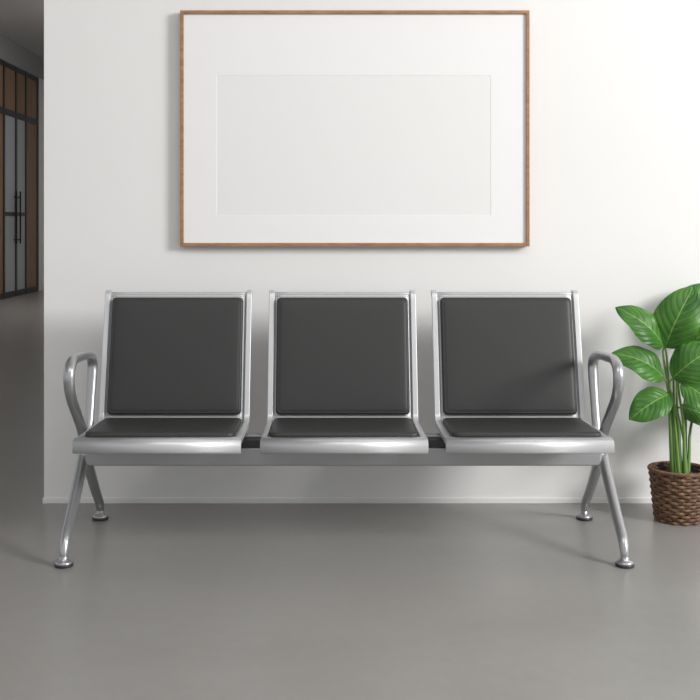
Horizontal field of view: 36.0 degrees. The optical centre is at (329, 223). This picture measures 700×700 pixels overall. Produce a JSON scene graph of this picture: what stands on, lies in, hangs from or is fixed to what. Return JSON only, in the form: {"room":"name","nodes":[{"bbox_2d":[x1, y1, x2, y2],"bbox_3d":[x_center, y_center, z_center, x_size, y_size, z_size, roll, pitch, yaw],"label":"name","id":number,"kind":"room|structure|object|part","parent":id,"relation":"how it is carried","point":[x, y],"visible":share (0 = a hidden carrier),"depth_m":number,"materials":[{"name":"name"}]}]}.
{"room":"waiting room","nodes":[
{"label":"waiting room","id":0,"kind":"room"},
{"bbox_2d":[0,0,43,58],"bbox_3d":[-1.000,-2.820,8.590,14.000,0.100,19.700,0,0,0],"label":"ceiling","id":1,"kind":"structure","parent":0,"point":[21,21],"depth_m":14.86,"materials":[{"name":"grey paint"}]},
{"bbox_2d":[0,34,43,290],"bbox_3d":[-4.845,-0.835,13.215,0.210,3.870,9.950,0,0,0],"label":"wall","id":2,"kind":"structure","parent":0,"point":[41,81],"depth_m":17.66,"materials":[{"name":"white paint"}]},
{"bbox_2d":[0,64,2,106],"bbox_3d":[-4.826,-2.010,15.495,0.068,0.620,0.610,0,0,0],"label":"transom","id":3,"kind":"object","parent":2,"relation":"attached to","point":[1,66],"visible":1,"depth_m":15.70,"materials":[{"name":"brown wood"}]},
{"bbox_2d":[5,67,14,110],"bbox_3d":[-4.826,-2.010,16.105,0.068,0.620,0.610,0,0,0],"label":"transom","id":4,"kind":"object","parent":2,"relation":"attached to","point":[9,74],"visible":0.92,"depth_m":16.09,"materials":[{"name":"brown wood"}]},
{"bbox_3d":[-4.750,-0.100,16.310,0.020,0.800,0.024,0,0,0],"label":"door handle","id":5,"kind":"part","parent":2,"relation":"part of","materials":[{"name":"black metal"}]},
{"bbox_2d":[0,106,36,124],"bbox_3d":[-4.824,-1.660,12.940,0.082,0.100,9.400,0,0,0],"label":"rail","id":6,"kind":"object","parent":2,"relation":"attached to","point":[8,112],"visible":0.8,"depth_m":16.52,"materials":[{"name":"black metal"}]},
{"bbox_3d":[-4.824,-2.360,12.940,0.082,0.080,9.400,0,0,0],"label":"rail","id":7,"kind":"part","parent":2,"relation":"part of","materials":[{"name":"black metal"}]},
{"bbox_3d":[-4.750,-0.100,16.510,0.020,0.800,0.024,0,0,0],"label":"door handle","id":8,"kind":"part","parent":2,"relation":"part of","materials":[{"name":"black metal"}]},
{"bbox_2d":[17,73,24,114],"bbox_3d":[-4.826,-2.010,16.675,0.068,0.620,0.530,0,0,0],"label":"transom","id":9,"kind":"object","parent":2,"relation":"attached to","point":[20,78],"visible":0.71,"depth_m":16.66,"materials":[{"name":"brown wood"}]},
{"bbox_2d":[27,78,36,118],"bbox_3d":[-4.826,-2.010,17.280,0.068,0.620,0.680,0,0,0],"label":"transom","id":10,"kind":"object","parent":2,"relation":"attached to","point":[31,84],"visible":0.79,"depth_m":17.27,"materials":[{"name":"brown wood"}]},
{"bbox_2d":[0,290,699,699],"bbox_3d":[-1.000,1.150,6.840,14.000,0.100,23.200,0,0,0],"label":"floor","id":11,"kind":"structure","parent":0,"point":[155,601],"depth_m":3.18,"materials":[{"name":"concrete"}]},
{"bbox_2d":[3,60,4,298],"bbox_3d":[-4.825,-0.650,15.800,0.090,3.500,0.080,0,0,0],"label":"mullion","id":12,"kind":"object","parent":11,"relation":"on","point":[3,60],"visible":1,"depth_m":15.76,"materials":[{"name":"black metal"}]},
{"bbox_2d":[15,67,16,295],"bbox_3d":[-4.825,-0.650,16.410,0.090,3.500,0.080,0,0,0],"label":"mullion","id":13,"kind":"object","parent":11,"relation":"on","point":[16,67],"visible":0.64,"depth_m":16.37,"materials":[{"name":"black metal"}]},
{"bbox_2d":[0,286,36,299],"bbox_3d":[-4.824,1.055,12.940,0.082,0.090,9.400,0,0,0],"label":"rail","id":14,"kind":"object","parent":11,"relation":"on","point":[34,288],"visible":0.8,"depth_m":16.52,"materials":[{"name":"black metal"}]},
{"bbox_2d":[0,113,2,292],"bbox_3d":[-4.826,-0.300,15.495,0.068,2.640,0.610,0,0,0],"label":"panel","id":15,"kind":"object","parent":14,"relation":"on","point":[1,115],"visible":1,"depth_m":15.70,"materials":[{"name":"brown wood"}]},
{"bbox_2d":[5,115,14,291],"bbox_3d":[-4.826,-0.300,16.105,0.068,2.640,0.610,0,0,0],"label":"panel","id":16,"kind":"object","parent":14,"relation":"on","point":[9,121],"visible":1,"depth_m":16.09,"materials":[{"name":"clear glass"}]},
{"bbox_2d":[5,212,14,215],"bbox_3d":[-4.823,-0.150,16.105,0.074,0.060,0.530,0,0,0],"label":"rail","id":17,"kind":"object","parent":16,"relation":"attached to","point":[6,213],"visible":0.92,"depth_m":16.09,"materials":[{"name":"black metal"}]},
{"bbox_2d":[17,119,24,289],"bbox_3d":[-4.826,-0.300,16.675,0.068,2.640,0.530,0,0,0],"label":"panel","id":18,"kind":"object","parent":14,"relation":"on","point":[20,124],"visible":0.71,"depth_m":16.71,"materials":[{"name":"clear glass"}]},
{"bbox_2d":[27,122,36,287],"bbox_3d":[-4.826,-0.300,17.280,0.068,2.640,0.680,0,0,0],"label":"panel","id":19,"kind":"object","parent":14,"relation":"on","point":[31,128],"visible":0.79,"depth_m":17.27,"materials":[{"name":"brown wood"}]},
{"bbox_2d":[25,71,26,293],"bbox_3d":[-4.825,-0.650,16.940,0.090,3.500,0.080,0,0,0],"label":"mullion","id":20,"kind":"object","parent":11,"relation":"on","point":[25,71],"visible":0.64,"depth_m":16.90,"materials":[{"name":"black metal"}]},
{"bbox_2d":[37,77,38,290],"bbox_3d":[-4.825,-0.650,17.620,0.090,3.500,0.080,0,0,0],"label":"mullion","id":21,"kind":"object","parent":11,"relation":"on","point":[37,77],"visible":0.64,"depth_m":17.58,"materials":[{"name":"black metal"}]},
{"bbox_2d":[54,290,633,568],"bbox_3d":[0.046,0.673,3.735,1.864,0.855,0.610,0,0,0],"label":"bench","id":22,"kind":"object","parent":11,"relation":"on","point":[508,381],"visible":1,"depth_m":3.88,"materials":[{"name":"metal"}]},
{"bbox_3d":[-0.856,0.914,3.615,0.040,0.329,0.338,0,0,0],"label":"leg","id":23,"kind":"part","parent":22,"relation":"part of","materials":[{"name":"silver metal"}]},
{"bbox_3d":[-0.823,0.495,3.756,0.020,0.500,0.538,0,0,0],"label":"rail","id":24,"kind":"part","parent":22,"relation":"part of","materials":[{"name":"silver metal"}]},
{"bbox_3d":[-0.856,0.922,3.875,0.038,0.313,0.297,0,0,0],"label":"leg","id":25,"kind":"part","parent":22,"relation":"part of","materials":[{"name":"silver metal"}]},
{"bbox_2d":[85,418,241,436],"bbox_3d":[-0.561,0.696,3.690,0.494,0.029,0.331,0,0,0],"label":"seat cushion","id":26,"kind":"object","parent":22,"relation":"on","point":[105,427],"depth_m":3.61,"materials":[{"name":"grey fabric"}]},
{"bbox_2d":[107,297,242,414],"bbox_3d":[-0.561,0.479,3.919,0.483,0.416,0.123,0,0,0],"label":"cushion","id":27,"kind":"object","parent":22,"relation":"on","point":[166,355],"depth_m":3.91,"materials":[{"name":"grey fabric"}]},
{"bbox_3d":[-0.561,0.264,4.000,0.531,0.019,0.019,0,0,0],"label":"rail","id":28,"kind":"part","parent":22,"relation":"part of","materials":[{"name":"silver metal"}]},
{"bbox_3d":[-0.299,0.495,3.756,0.020,0.500,0.538,0,0,0],"label":"rail","id":29,"kind":"part","parent":22,"relation":"part of","materials":[{"name":"silver metal"}]},
{"bbox_3d":[-0.215,0.495,3.756,0.020,0.500,0.538,0,0,0],"label":"rail","id":30,"kind":"part","parent":22,"relation":"part of","materials":[{"name":"silver metal"}]},
{"bbox_3d":[0.046,0.264,4.000,0.531,0.019,0.019,0,0,0],"label":"rail","id":31,"kind":"part","parent":22,"relation":"part of","materials":[{"name":"silver metal"}]},
{"bbox_2d":[276,297,409,414],"bbox_3d":[0.046,0.479,3.919,0.483,0.416,0.123,0,0,0],"label":"cushion","id":32,"kind":"object","parent":22,"relation":"on","point":[335,355],"depth_m":3.91,"materials":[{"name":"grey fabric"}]},
{"bbox_3d":[0.046,0.758,3.760,1.704,0.028,0.100,0,0,0],"label":"mounting rail","id":33,"kind":"part","parent":22,"relation":"part of","materials":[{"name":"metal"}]},
{"bbox_2d":[269,418,418,436],"bbox_3d":[0.046,0.696,3.690,0.494,0.029,0.331,0,0,0],"label":"seat cushion","id":34,"kind":"object","parent":22,"relation":"on","point":[278,427],"depth_m":3.61,"materials":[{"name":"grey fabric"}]},
{"bbox_3d":[0.307,0.495,3.756,0.020,0.500,0.538,0,0,0],"label":"rail","id":35,"kind":"part","parent":22,"relation":"part of","materials":[{"name":"silver metal"}]},
{"bbox_3d":[0.387,0.495,3.756,0.020,0.500,0.538,0,0,0],"label":"rail","id":36,"kind":"part","parent":22,"relation":"part of","materials":[{"name":"silver metal"}]},
{"bbox_3d":[0.648,0.264,4.000,0.531,0.019,0.019,0,0,0],"label":"rail","id":37,"kind":"part","parent":22,"relation":"part of","materials":[{"name":"silver metal"}]},
{"bbox_2d":[440,297,576,414],"bbox_3d":[0.648,0.479,3.919,0.483,0.416,0.123,0,0,0],"label":"cushion","id":38,"kind":"object","parent":22,"relation":"on","point":[499,355],"depth_m":3.91,"materials":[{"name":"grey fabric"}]},
{"bbox_2d":[443,418,600,436],"bbox_3d":[0.648,0.696,3.690,0.494,0.029,0.331,0,0,0],"label":"seat cushion","id":39,"kind":"object","parent":22,"relation":"on","point":[452,427],"depth_m":3.61,"materials":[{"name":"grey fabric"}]},
{"bbox_3d":[0.909,0.495,3.756,0.020,0.500,0.538,0,0,0],"label":"rail","id":40,"kind":"part","parent":22,"relation":"part of","materials":[{"name":"silver metal"}]},
{"bbox_3d":[0.948,0.922,3.875,0.038,0.313,0.297,0,0,0],"label":"leg","id":41,"kind":"part","parent":22,"relation":"part of","materials":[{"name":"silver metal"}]},
{"bbox_3d":[0.948,0.914,3.615,0.040,0.329,0.338,0,0,0],"label":"leg","id":42,"kind":"part","parent":22,"relation":"part of","materials":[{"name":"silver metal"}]},
{"bbox_2d":[612,283,699,525],"bbox_3d":[1.323,0.664,4.012,0.525,0.872,0.250,0,0,-28],"label":"rubber plant","id":43,"kind":"object","parent":11,"relation":"on","point":[675,322],"visible":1,"depth_m":3.97,"materials":[{"name":"green plant"}]},
{"bbox_3d":[1.261,0.690,4.013,0.046,0.480,0.018,0,0,36],"label":"stem","id":44,"kind":"part","parent":43,"relation":"part of","materials":[{"name":"green plant"}]},
{"bbox_3d":[1.257,0.748,3.988,0.023,0.365,0.052,0,0,-44],"label":"stem","id":45,"kind":"part","parent":43,"relation":"part of","materials":[{"name":"green plant"}]},
{"bbox_3d":[1.264,0.691,4.000,0.045,0.479,0.051,0,0,0],"label":"stem","id":46,"kind":"part","parent":43,"relation":"part of","materials":[{"name":"green plant"}]},
{"bbox_3d":[1.296,1.001,4.002,0.223,0.196,0.223,0,0,0],"label":"wicker pot","id":47,"kind":"part","parent":43,"relation":"part of","materials":[{"name":"brown wicker"}]},
{"bbox_3d":[1.306,0.701,4.076,0.018,0.460,0.086,0,0,19],"label":"stem","id":48,"kind":"part","parent":43,"relation":"part of","materials":[{"name":"green plant"}]},
{"bbox_3d":[1.275,0.780,3.975,0.024,0.302,0.054,0,0,-39],"label":"stem","id":49,"kind":"part","parent":43,"relation":"part of","materials":[{"name":"green plant"}]},
{"bbox_3d":[1.280,0.747,3.981,0.046,0.366,0.032,0,0,0],"label":"stem","id":50,"kind":"part","parent":43,"relation":"part of","materials":[{"name":"green plant"}]},
{"bbox_3d":[1.315,0.661,4.066,0.018,0.540,0.087,0,0,21],"label":"stem","id":51,"kind":"part","parent":43,"relation":"part of","materials":[{"name":"green plant"}]},
{"bbox_3d":[1.314,0.809,4.011,0.027,0.246,0.071,0,0,0],"label":"stem","id":52,"kind":"part","parent":43,"relation":"part of","materials":[{"name":"green plant"}]},
{"bbox_3d":[1.300,0.756,3.971,0.030,0.349,0.033,0,0,0],"label":"stem","id":53,"kind":"part","parent":43,"relation":"part of","materials":[{"name":"green plant"}]},
{"bbox_3d":[1.342,0.692,4.048,0.023,0.479,0.099,0,0,37],"label":"stem","id":54,"kind":"part","parent":43,"relation":"part of","materials":[{"name":"green plant"}]},
{"bbox_3d":[1.349,0.734,4.059,0.026,0.395,0.097,0,0,37],"label":"stem","id":55,"kind":"part","parent":43,"relation":"part of","materials":[{"name":"green plant"}]},
{"bbox_3d":[1.363,0.790,4.040,0.112,0.283,0.026,0,0,-44],"label":"stem","id":56,"kind":"part","parent":43,"relation":"part of","materials":[{"name":"green plant"}]},
{"bbox_2d":[44,0,699,497],"bbox_3d":[2.437,-0.835,4.340,7.127,3.870,0.200,0,0,0],"label":"wall","id":57,"kind":"structure","parent":0,"point":[615,84],"depth_m":4.24,"materials":[{"name":"paint"}]},
{"bbox_2d":[43,498,652,503],"bbox_3d":[2.434,1.089,4.236,7.131,0.022,0.008,0,0,0],"label":"baseboard","id":58,"kind":"structure","parent":57,"relation":"attached to","point":[45,500],"depth_m":4.23,"materials":[{"name":"white paint"}]},
{"bbox_2d":[180,10,529,245],"bbox_3d":[0.097,-0.373,4.218,1.364,0.921,0.040,0,0,0],"label":"picture","id":59,"kind":"object","parent":57,"relation":"attached to","point":[298,127],"visible":1,"depth_m":4.21,"materials":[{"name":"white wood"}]},
{"bbox_2d":[217,75,490,214],"bbox_3d":[0.097,-0.373,4.222,1.338,0.895,0.024,0,0,0],"label":"print","id":60,"kind":"object","parent":59,"relation":"attached to","point":[287,144],"depth_m":4.21,"materials":[{"name":"white paper"}]}
]}

